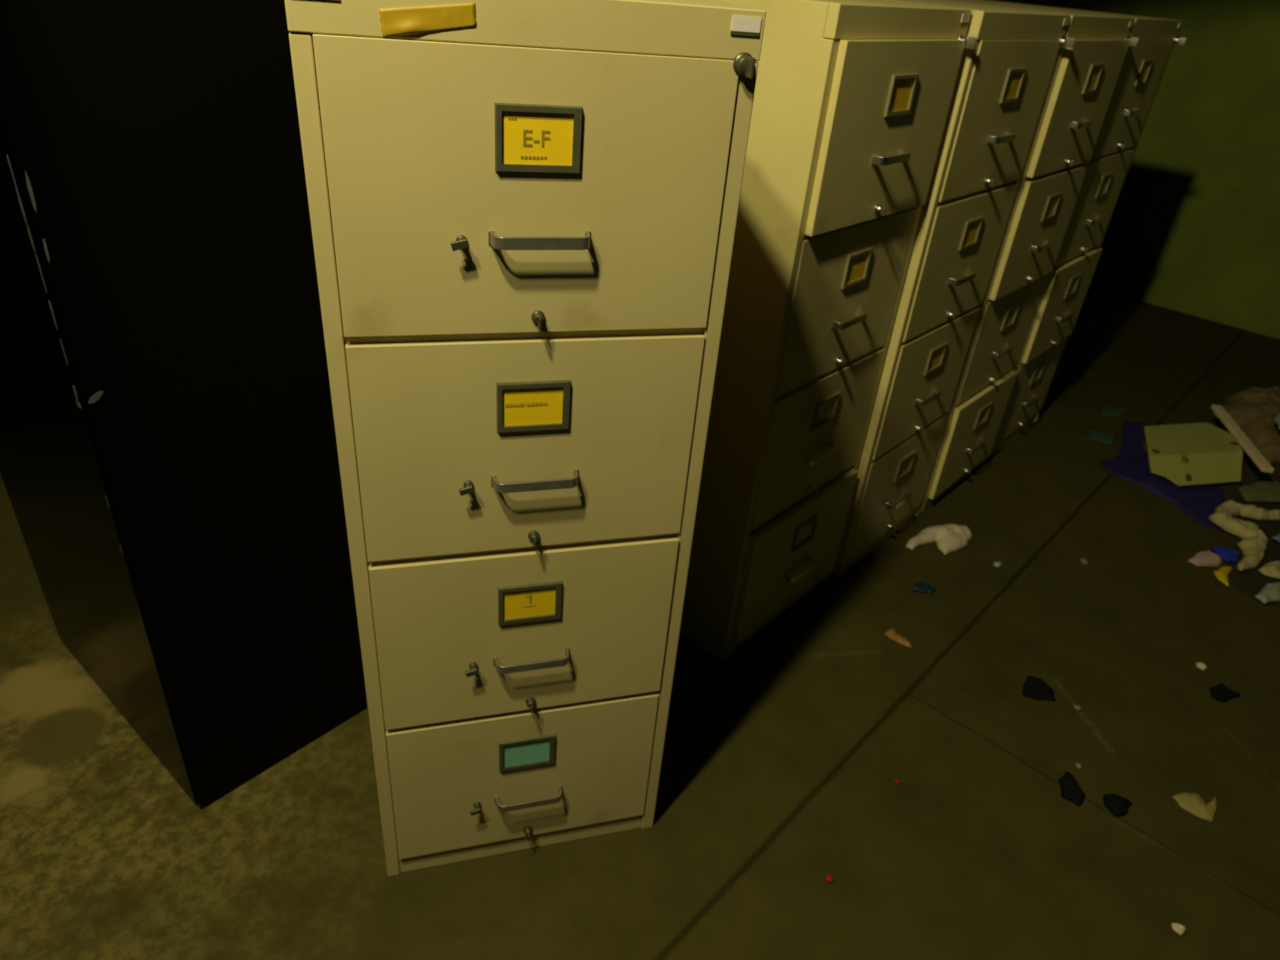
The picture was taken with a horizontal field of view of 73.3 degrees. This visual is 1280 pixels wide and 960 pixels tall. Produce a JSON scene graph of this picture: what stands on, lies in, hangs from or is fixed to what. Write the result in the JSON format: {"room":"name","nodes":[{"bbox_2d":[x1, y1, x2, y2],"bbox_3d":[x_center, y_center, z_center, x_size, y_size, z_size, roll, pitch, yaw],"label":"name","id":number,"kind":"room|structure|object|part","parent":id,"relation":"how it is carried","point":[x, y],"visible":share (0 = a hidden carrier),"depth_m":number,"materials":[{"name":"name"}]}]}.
{"room":"file storage room","nodes":[
{"label":"file storage room","id":0,"kind":"room"},
{"bbox_2d":[0,287,1279,959],"bbox_3d":[-0.525,0.099,2.403,8.481,0.100,7.926,29,38,33],"label":"floor","id":1,"kind":"structure","parent":0,"point":[783,756],"depth_m":1.62,"materials":[{"name":"concrete"}]},
{"bbox_2d":[0,0,367,809],"bbox_3d":[-0.822,-0.170,1.423,0.604,1.330,0.359,28,38,32],"label":"cabinet","id":2,"kind":"object","parent":1,"relation":"on","point":[170,468],"visible":0.97,"depth_m":1.19,"materials":[{"name":"black metal"}]},
{"bbox_3d":[-0.938,-0.093,1.313,0.588,1.273,0.004,28,38,32],"label":"door","id":3,"kind":"part","parent":2,"relation":"part of","materials":[{"name":"black metal"}]},
{"bbox_2d":[284,0,765,875],"bbox_3d":[-0.227,-0.074,1.399,0.457,1.290,0.690,-4,33,-15],"label":"filing cabinet","id":4,"kind":"object","parent":1,"relation":"on","point":[523,213],"visible":1,"depth_m":1.00,"materials":[{"name":"beige metal"}]},
{"bbox_3d":[-0.260,0.322,1.621,0.414,0.292,0.600,-4,33,-15],"label":"drawer","id":5,"kind":"part","parent":4,"relation":"part of","materials":[{"name":"beige metal"}]},
{"bbox_3d":[-0.235,0.066,1.463,0.414,0.292,0.600,-4,33,-15],"label":"drawer","id":6,"kind":"part","parent":4,"relation":"part of","materials":[{"name":"beige metal"}]},
{"bbox_3d":[-0.211,-0.192,1.306,0.414,0.292,0.600,-4,33,-15],"label":"drawer","id":7,"kind":"part","parent":4,"relation":"part of","materials":[{"name":"beige metal"}]},
{"bbox_3d":[-0.187,-0.449,1.148,0.414,0.292,0.600,-4,33,-15],"label":"drawer","id":8,"kind":"part","parent":4,"relation":"part of","materials":[{"name":"beige metal"}]},
{"bbox_3d":[-0.176,0.426,1.343,0.088,0.065,0.004,-4,33,-15],"label":"label frame","id":9,"kind":"part","parent":4,"relation":"part of","materials":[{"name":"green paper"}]},
{"bbox_3d":[-0.178,0.516,1.389,0.110,0.015,0.023,-4,33,-15],"label":"drawer handle","id":10,"kind":"part","parent":4,"relation":"part of","materials":[{"name":"metal"}]},
{"bbox_3d":[-0.151,0.170,1.185,0.088,0.065,0.004,-4,33,-15],"label":"label frame","id":11,"kind":"part","parent":4,"relation":"part of","materials":[{"name":"grey metal"}]},
{"bbox_3d":[-0.153,0.260,1.231,0.110,0.015,0.023,-4,33,-15],"label":"drawer handle","id":12,"kind":"part","parent":4,"relation":"part of","materials":[{"name":"silver metal"}]},
{"bbox_3d":[-0.127,-0.087,1.028,0.088,0.065,0.004,-4,33,-15],"label":"label frame","id":13,"kind":"part","parent":4,"relation":"part of","materials":[{"name":"grey metal"}]},
{"bbox_3d":[-0.129,0.002,1.074,0.110,0.015,0.023,-4,33,-15],"label":"drawer handle","id":14,"kind":"part","parent":4,"relation":"part of","materials":[{"name":"silver metal"}]},
{"bbox_3d":[-0.102,-0.344,0.870,0.088,0.065,0.004,-4,33,-15],"label":"label frame","id":15,"kind":"part","parent":4,"relation":"part of","materials":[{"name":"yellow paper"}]},
{"bbox_3d":[-0.105,-0.255,0.916,0.110,0.015,0.023,-4,33,-15],"label":"drawer handle","id":16,"kind":"part","parent":4,"relation":"part of","materials":[{"name":"silver metal"}]},
{"bbox_2d":[680,0,976,660],"bbox_3d":[0.161,-0.346,1.901,0.696,1.290,0.457,29,38,33],"label":"filing cabinet","id":17,"kind":"object","parent":1,"relation":"on","point":[852,98],"visible":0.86,"depth_m":1.57,"materials":[{"name":"beige metal"}]},
{"bbox_3d":[0.142,0.052,2.124,0.600,0.292,0.414,29,38,33],"label":"drawer","id":18,"kind":"part","parent":17,"relation":"part of","materials":[{"name":"beige metal"}]},
{"bbox_3d":[0.370,0.208,1.976,0.022,0.015,0.110,29,38,33],"label":"drawer handle","id":19,"kind":"part","parent":17,"relation":"part of","materials":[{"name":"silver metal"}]},
{"bbox_3d":[0.369,0.120,1.926,0.004,0.065,0.088,29,38,33],"label":"label frame","id":20,"kind":"part","parent":17,"relation":"part of","materials":[{"name":"grey metal"}]},
{"bbox_3d":[0.157,-0.210,1.973,0.600,0.292,0.414,29,38,33],"label":"drawer","id":21,"kind":"part","parent":17,"relation":"part of","materials":[{"name":"beige metal"}]},
{"bbox_3d":[0.385,-0.054,1.826,0.022,0.015,0.110,29,38,33],"label":"drawer handle","id":22,"kind":"part","parent":17,"relation":"part of","materials":[{"name":"silver metal"}]},
{"bbox_3d":[0.384,-0.142,1.776,0.004,0.065,0.088,29,38,33],"label":"label frame","id":23,"kind":"part","parent":17,"relation":"part of","materials":[{"name":"grey metal"}]},
{"bbox_3d":[0.182,-0.467,1.816,0.600,0.292,0.414,29,38,33],"label":"drawer","id":24,"kind":"part","parent":17,"relation":"part of","materials":[{"name":"beige metal"}]},
{"bbox_3d":[0.409,-0.311,1.668,0.022,0.015,0.110,29,38,33],"label":"drawer handle","id":25,"kind":"part","parent":17,"relation":"part of","materials":[{"name":"silver metal"}]},
{"bbox_3d":[0.409,-0.399,1.618,0.004,0.065,0.088,29,38,33],"label":"label frame","id":26,"kind":"part","parent":17,"relation":"part of","materials":[{"name":"grey metal"}]},
{"bbox_3d":[0.215,-0.719,1.651,0.600,0.292,0.414,29,38,33],"label":"drawer","id":27,"kind":"part","parent":17,"relation":"part of","materials":[{"name":"beige metal"}]},
{"bbox_3d":[0.443,-0.563,1.504,0.022,0.015,0.110,29,38,33],"label":"drawer handle","id":28,"kind":"part","parent":17,"relation":"part of","materials":[{"name":"silver metal"}]},
{"bbox_3d":[0.442,-0.651,1.454,0.005,0.065,0.088,29,38,33],"label":"label frame","id":29,"kind":"part","parent":17,"relation":"part of","materials":[{"name":"grey metal"}]},
{"bbox_2d":[825,874,833,882],"bbox_3d":[0.326,0.684,1.478,0.016,0.006,0.015,-4,33,-15],"label":"red fleck","id":30,"kind":"object","parent":1,"relation":"on","point":[829,877],"visible":1,"depth_m":1.48,"materials":[{"name":"red"}]},
{"bbox_2d":[884,628,911,647],"bbox_3d":[0.610,0.372,2.025,0.033,0.011,0.072,-15,37,-30],"label":"wrapper","id":31,"kind":"object","parent":1,"relation":"on","point":[891,633],"visible":1,"depth_m":2.02,"materials":[{"name":"orange paper"}]},
{"bbox_2d":[912,582,935,593],"bbox_3d":[0.729,0.274,2.200,0.053,0.014,0.053,21,35,23],"label":"plastic piece","id":32,"kind":"object","parent":1,"relation":"on","point":[922,587],"visible":1,"depth_m":2.19,"materials":[{"name":"teal plastic"}]},
{"bbox_2d":[906,524,971,554],"bbox_3d":[0.841,0.156,2.394,0.235,0.030,0.114,-13,36,-27],"label":"crumpled paper","id":33,"kind":"object","parent":1,"relation":"on","point":[949,538],"visible":1,"depth_m":2.38,"materials":[{"name":"white paper"}]},
{"bbox_2d":[831,0,1074,577],"bbox_3d":[0.486,-0.498,2.200,0.690,1.290,0.457,29,38,33],"label":"filing cabinet","id":34,"kind":"object","parent":1,"relation":"on","point":[1001,86],"visible":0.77,"depth_m":1.91,"materials":[{"name":"beige metal"}]},
{"bbox_3d":[0.461,-0.104,2.428,0.600,0.292,0.414,29,38,33],"label":"drawer","id":35,"kind":"part","parent":34,"relation":"part of","materials":[{"name":"beige metal"}]},
{"bbox_3d":[0.688,0.052,2.280,0.022,0.015,0.110,29,38,33],"label":"drawer handle","id":36,"kind":"part","parent":34,"relation":"part of","materials":[{"name":"silver metal"}]},
{"bbox_3d":[0.688,-0.035,2.230,0.005,0.065,0.088,29,38,33],"label":"label frame","id":37,"kind":"part","parent":34,"relation":"part of","materials":[{"name":"grey metal"}]},
{"bbox_3d":[0.486,-0.361,2.270,0.600,0.292,0.414,29,38,33],"label":"drawer","id":38,"kind":"part","parent":34,"relation":"part of","materials":[{"name":"beige metal"}]},
{"bbox_3d":[0.714,-0.205,2.122,0.022,0.015,0.110,29,38,33],"label":"drawer handle","id":39,"kind":"part","parent":34,"relation":"part of","materials":[{"name":"silver metal"}]},
{"bbox_3d":[0.713,-0.292,2.072,0.004,0.065,0.088,29,38,33],"label":"label frame","id":40,"kind":"part","parent":34,"relation":"part of","materials":[{"name":"grey metal"}]},
{"bbox_3d":[0.511,-0.618,2.112,0.600,0.292,0.414,29,38,33],"label":"drawer","id":41,"kind":"part","parent":34,"relation":"part of","materials":[{"name":"beige metal"}]},
{"bbox_3d":[0.738,-0.462,1.964,0.022,0.015,0.110,29,38,33],"label":"drawer handle","id":42,"kind":"part","parent":34,"relation":"part of","materials":[{"name":"silver metal"}]},
{"bbox_3d":[0.738,-0.549,1.914,0.004,0.065,0.088,29,38,33],"label":"label frame","id":43,"kind":"part","parent":34,"relation":"part of","materials":[{"name":"grey metal"}]},
{"bbox_3d":[0.535,-0.875,1.954,0.600,0.292,0.414,29,38,33],"label":"drawer","id":44,"kind":"part","parent":34,"relation":"part of","materials":[{"name":"beige metal"}]},
{"bbox_3d":[0.763,-0.719,1.807,0.022,0.015,0.110,29,38,33],"label":"drawer handle","id":45,"kind":"part","parent":34,"relation":"part of","materials":[{"name":"silver metal"}]},
{"bbox_3d":[0.762,-0.806,1.756,0.004,0.065,0.088,29,38,33],"label":"label frame","id":46,"kind":"part","parent":34,"relation":"part of","materials":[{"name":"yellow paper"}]},
{"bbox_2d":[993,562,1001,566],"bbox_3d":[0.965,0.226,2.321,0.022,0.008,0.024,24,36,27],"label":"paper speck","id":47,"kind":"object","parent":1,"relation":"on","point":[997,564],"visible":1,"depth_m":2.32,"materials":[{"name":"white paper"}]},
{"bbox_2d":[921,0,1138,511],"bbox_3d":[0.802,-0.655,2.506,0.696,1.290,0.457,29,38,33],"label":"filing cabinet","id":48,"kind":"object","parent":1,"relation":"on","point":[1085,75],"visible":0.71,"depth_m":2.22,"materials":[{"name":"beige metal"}]},
{"bbox_3d":[0.783,-0.258,2.729,0.600,0.292,0.414,29,38,33],"label":"drawer","id":49,"kind":"part","parent":48,"relation":"part of","materials":[{"name":"beige metal"}]},
{"bbox_3d":[1.011,-0.102,2.581,0.022,0.015,0.110,29,38,33],"label":"drawer handle","id":50,"kind":"part","parent":48,"relation":"part of","materials":[{"name":"silver metal"}]},
{"bbox_3d":[1.010,-0.190,2.531,0.004,0.065,0.088,29,38,33],"label":"label frame","id":51,"kind":"part","parent":48,"relation":"part of","materials":[{"name":"grey metal"}]},
{"bbox_3d":[0.799,-0.520,2.578,0.600,0.292,0.414,29,38,33],"label":"drawer","id":52,"kind":"part","parent":48,"relation":"part of","materials":[{"name":"beige metal"}]},
{"bbox_3d":[1.026,-0.364,2.430,0.022,0.015,0.110,29,38,33],"label":"drawer handle","id":53,"kind":"part","parent":48,"relation":"part of","materials":[{"name":"silver metal"}]},
{"bbox_3d":[1.026,-0.451,2.380,0.004,0.065,0.088,29,38,33],"label":"label frame","id":54,"kind":"part","parent":48,"relation":"part of","materials":[{"name":"grey metal"}]},
{"bbox_3d":[0.833,-0.772,2.413,0.600,0.292,0.414,29,38,33],"label":"drawer","id":55,"kind":"part","parent":48,"relation":"part of","materials":[{"name":"beige metal"}]},
{"bbox_3d":[1.060,-0.616,2.265,0.022,0.015,0.110,29,38,33],"label":"drawer handle","id":56,"kind":"part","parent":48,"relation":"part of","materials":[{"name":"silver metal"}]},
{"bbox_3d":[1.060,-0.703,2.215,0.004,0.065,0.088,29,38,33],"label":"label frame","id":57,"kind":"part","parent":48,"relation":"part of","materials":[{"name":"grey metal"}]},
{"bbox_3d":[0.858,-1.029,2.255,0.600,0.292,0.414,29,38,33],"label":"drawer","id":58,"kind":"part","parent":48,"relation":"part of","materials":[{"name":"beige metal"}]},
{"bbox_3d":[1.085,-0.873,2.108,0.022,0.015,0.110,29,38,33],"label":"drawer handle","id":59,"kind":"part","parent":48,"relation":"part of","materials":[{"name":"silver metal"}]},
{"bbox_3d":[1.084,-0.960,2.057,0.004,0.065,0.088,29,38,33],"label":"label frame","id":60,"kind":"part","parent":48,"relation":"part of","materials":[{"name":"grey metal"}]},
{"bbox_2d":[1022,676,1055,700],"bbox_3d":[0.893,0.464,1.916,0.070,0.013,0.078,19,34,21],"label":"scrap","id":61,"kind":"object","parent":1,"relation":"on","point":[1035,688],"visible":1,"depth_m":1.91,"materials":[{"name":"black rubber"}]},
{"bbox_2d":[1058,771,1085,806],"bbox_3d":[0.849,0.600,1.687,0.053,0.015,0.074,24,36,28],"label":"scrap","id":62,"kind":"object","parent":1,"relation":"on","point":[1071,791],"visible":1,"depth_m":1.68,"materials":[{"name":"black rubber"}]},
{"bbox_2d":[1073,705,1080,710],"bbox_3d":[0.957,0.497,1.881,0.017,0.005,0.016,21,35,24],"label":"paper speck","id":63,"kind":"object","parent":1,"relation":"on","point":[1077,707],"visible":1,"depth_m":1.88,"materials":[{"name":"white paper"}]},
{"bbox_2d":[968,0,1186,460],"bbox_3d":[1.116,-0.814,2.813,0.695,1.290,0.457,29,38,33],"label":"filing cabinet","id":64,"kind":"object","parent":1,"relation":"on","point":[1065,289],"visible":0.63,"depth_m":2.56,"materials":[{"name":"beige metal"}]},
{"bbox_3d":[1.088,-0.422,3.043,0.600,0.292,0.414,29,38,33],"label":"drawer","id":65,"kind":"part","parent":64,"relation":"part of","materials":[{"name":"beige metal"}]},
{"bbox_3d":[1.316,-0.265,2.895,0.022,0.015,0.110,29,38,33],"label":"drawer handle","id":66,"kind":"part","parent":64,"relation":"part of","materials":[{"name":"silver metal"}]},
{"bbox_3d":[1.315,-0.353,2.845,0.005,0.065,0.088,29,38,33],"label":"label frame","id":67,"kind":"part","parent":64,"relation":"part of","materials":[{"name":"grey metal"}]},
{"bbox_3d":[1.122,-0.674,2.878,0.600,0.292,0.414,29,38,33],"label":"drawer","id":68,"kind":"part","parent":64,"relation":"part of","materials":[{"name":"beige metal"}]},
{"bbox_3d":[1.349,-0.517,2.731,0.022,0.015,0.110,29,38,33],"label":"drawer handle","id":69,"kind":"part","parent":64,"relation":"part of","materials":[{"name":"silver metal"}]},
{"bbox_3d":[1.349,-0.605,2.680,0.005,0.065,0.088,29,38,33],"label":"label frame","id":70,"kind":"part","parent":64,"relation":"part of","materials":[{"name":"grey metal"}]},
{"bbox_3d":[1.138,-0.935,2.727,0.600,0.292,0.414,29,38,33],"label":"drawer","id":71,"kind":"part","parent":64,"relation":"part of","materials":[{"name":"beige metal"}]},
{"bbox_3d":[1.366,-0.779,2.579,0.022,0.015,0.110,29,38,33],"label":"drawer handle","id":72,"kind":"part","parent":64,"relation":"part of","materials":[{"name":"silver metal"}]},
{"bbox_3d":[1.365,-0.866,2.529,0.005,0.065,0.088,29,38,33],"label":"label frame","id":73,"kind":"part","parent":64,"relation":"part of","materials":[{"name":"grey metal"}]},
{"bbox_3d":[1.163,-1.192,2.569,0.600,0.292,0.414,29,38,33],"label":"drawer","id":74,"kind":"part","parent":64,"relation":"part of","materials":[{"name":"beige metal"}]},
{"bbox_3d":[1.390,-1.036,2.421,0.022,0.015,0.110,29,38,33],"label":"drawer handle","id":75,"kind":"part","parent":64,"relation":"part of","materials":[{"name":"silver metal"}]},
{"bbox_3d":[1.390,-1.123,2.371,0.005,0.065,0.088,29,38,33],"label":"label frame","id":76,"kind":"part","parent":64,"relation":"part of","materials":[{"name":"grey metal"}]},
{"bbox_2d":[1075,763,1081,769],"bbox_3d":[0.888,0.577,1.739,0.014,0.005,0.014,29,39,33],"label":"paper speck","id":77,"kind":"object","parent":1,"relation":"on","point":[1078,765],"visible":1,"depth_m":1.74,"materials":[{"name":"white paper"}]},
{"bbox_2d":[1079,559,1088,564],"bbox_3d":[1.225,0.223,2.366,0.023,0.008,0.026,-4,33,-15],"label":"paper speck","id":78,"kind":"object","parent":1,"relation":"on","point":[1084,561],"visible":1,"depth_m":2.36,"materials":[{"name":"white paper"}]},
{"bbox_2d":[1087,430,1115,444],"bbox_3d":[1.636,-0.156,3.046,0.086,0.009,0.098,23,35,26],"label":"paper scrap","id":79,"kind":"object","parent":1,"relation":"on","point":[1106,438],"visible":1,"depth_m":3.03,"materials":[{"name":"teal paper"}]},
{"bbox_2d":[1101,406,1126,416],"bbox_3d":[1.785,-0.262,3.241,0.070,0.010,0.131,30,39,35],"label":"paper scrap","id":80,"kind":"object","parent":1,"relation":"on","point":[1108,410],"visible":1,"depth_m":3.23,"materials":[{"name":"teal paper"}]},
{"bbox_2d":[1103,794,1131,816],"bbox_3d":[0.926,0.623,1.663,0.059,0.014,0.050,-4,33,-15],"label":"scrap","id":81,"kind":"object","parent":1,"relation":"on","point":[1118,805],"visible":1,"depth_m":1.66,"materials":[{"name":"black rubber"}]},
{"bbox_2d":[1099,421,1235,530],"bbox_3d":[1.739,-0.049,2.888,0.378,0.012,0.717,14,33,14],"label":"plastic sheet","id":82,"kind":"object","parent":1,"relation":"on","point":[1199,502],"visible":0.62,"depth_m":2.79,"materials":[{"name":"blue plastic"}]},
{"bbox_2d":[1142,422,1242,485],"bbox_3d":[1.835,-0.088,2.877,0.447,0.076,0.280,-4,33,-15],"label":"equipment case","id":83,"kind":"object","parent":82,"relation":"on","point":[1191,453],"visible":0.97,"depth_m":2.82,"materials":[{"name":"yellow"}]},
{"bbox_2d":[1211,404,1273,472],"bbox_3d":[2.034,-0.147,2.913,0.034,0.016,0.453,10,33,7],"label":"wooden board","id":84,"kind":"object","parent":83,"relation":"on","point":[1235,430],"visible":1,"depth_m":2.88,"materials":[{"name":"brown wood"}]},
{"bbox_2d":[1171,923,1185,935],"bbox_3d":[0.911,0.755,1.451,0.024,0.008,0.022,-4,33,-15],"label":"paper speck","id":85,"kind":"object","parent":1,"relation":"on","point":[1178,928],"visible":1,"depth_m":1.45},
{"bbox_2d":[1172,792,1216,821],"bbox_3d":[1.090,0.633,1.673,0.090,0.012,0.065,7,31,3],"label":"paper scrap","id":86,"kind":"object","parent":1,"relation":"on","point":[1193,803],"visible":1,"depth_m":1.67,"materials":[{"name":"beige paper"}]},
{"bbox_2d":[1195,662,1206,670],"bbox_3d":[1.327,0.438,2.031,0.026,0.009,0.025,-4,33,-15],"label":"paper speck","id":87,"kind":"object","parent":1,"relation":"on","point":[1202,666],"visible":1,"depth_m":2.03},
{"bbox_2d":[1209,683,1240,701],"bbox_3d":[1.326,0.481,1.957,0.076,0.014,0.046,-9,34,-22],"label":"scrap","id":88,"kind":"object","parent":1,"relation":"on","point":[1220,692],"visible":1,"depth_m":1.95,"materials":[{"name":"black rubber"}]},
{"bbox_2d":[1213,386,1279,464],"bbox_3d":[2.360,-0.258,3.262,0.280,0.074,0.787,28,38,32],"label":"heap","id":89,"kind":"object","parent":1,"relation":"on","point":[1254,410],"visible":0.84,"depth_m":3.20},
{"bbox_2d":[1274,414,1279,428],"bbox_3d":[2.279,-0.218,3.055,0.046,0.014,0.182,21,35,24],"label":"paper scrap","id":90,"kind":"object","parent":89,"relation":"on","point":[1277,417],"visible":1,"depth_m":3.04,"materials":[{"name":"white paper"}]},
{"bbox_2d":[1228,498,1279,606],"bbox_3d":[1.818,0.183,2.530,0.143,0.006,0.703,22,35,25],"label":"debris pile","id":91,"kind":"object","parent":1,"relation":"on","point":[1249,582],"visible":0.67,"depth_m":2.44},
{"bbox_2d":[1188,550,1221,566],"bbox_3d":[1.585,0.217,2.416,0.106,0.020,0.070,-4,33,-15],"label":"paper scrap","id":92,"kind":"object","parent":91,"relation":"on","point":[1206,558],"visible":1,"depth_m":2.40,"materials":[{"name":"pink paper"}]},
{"bbox_2d":[1213,566,1232,586],"bbox_3d":[1.597,0.253,2.356,0.042,0.012,0.113,25,36,28],"label":"plastic piece","id":93,"kind":"object","parent":91,"relation":"on","point":[1222,574],"visible":1,"depth_m":2.35,"materials":[{"name":"yellow plastic"}]},
{"bbox_2d":[1211,546,1239,562],"bbox_3d":[1.672,0.207,2.434,0.077,0.020,0.065,5,31,0],"label":"plastic piece","id":94,"kind":"object","parent":91,"relation":"on","point":[1227,554],"visible":1,"depth_m":2.43,"materials":[{"name":"blue plastic"}]},
{"bbox_2d":[1208,500,1279,541],"bbox_3d":[1.842,0.106,2.611,0.162,0.031,0.265,29,39,34],"label":"plastic bag","id":95,"kind":"object","parent":91,"relation":"on","point":[1224,514],"visible":0.94,"depth_m":2.60,"materials":[{"name":"beige plastic"}]},
{"bbox_2d":[1237,536,1267,570],"bbox_3d":[1.738,0.203,2.443,0.073,0.028,0.230,25,37,29],"label":"crumpled paper","id":96,"kind":"object","parent":91,"relation":"on","point":[1254,548],"visible":1,"depth_m":2.44,"materials":[{"name":"beige paper"}]},
{"bbox_2d":[1239,480,1279,501],"bbox_3d":[2.019,0.032,2.776,0.234,0.019,0.130,-4,33,-15],"label":"paper scrap","id":97,"kind":"object","parent":91,"relation":"on","point":[1262,490],"visible":1,"depth_m":2.75,"materials":[{"name":"beige paper"}]},
{"bbox_2d":[1254,582,1279,603],"bbox_3d":[1.693,0.296,2.294,0.144,0.020,0.055,-21,40,-36],"label":"plastic piece","id":98,"kind":"object","parent":91,"relation":"on","point":[1270,592],"visible":1,"depth_m":2.28,"materials":[{"name":"grey plastic"}]},
{"bbox_2d":[1258,561,1279,578],"bbox_3d":[1.763,0.235,2.398,0.060,0.021,0.114,23,36,26],"label":"paper scrap","id":99,"kind":"object","parent":91,"relation":"on","point":[1272,569],"visible":1,"depth_m":2.37,"materials":[{"name":"beige paper"}]},
{"bbox_2d":[1272,533,1279,541],"bbox_3d":[1.876,0.160,2.529,0.030,0.011,0.084,21,35,24],"label":"plastic piece","id":100,"kind":"object","parent":91,"relation":"on","point":[1277,537],"visible":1,"depth_m":2.51,"materials":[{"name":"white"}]},
{"bbox_2d":[992,0,1279,338],"bbox_3d":[2.267,-2.465,4.137,8.331,2.900,0.150,29,38,33],"label":"wall","id":101,"kind":"structure","parent":0,"point":[1193,229],"depth_m":4.10,"materials":[{"name":"green paint"}]}
]}

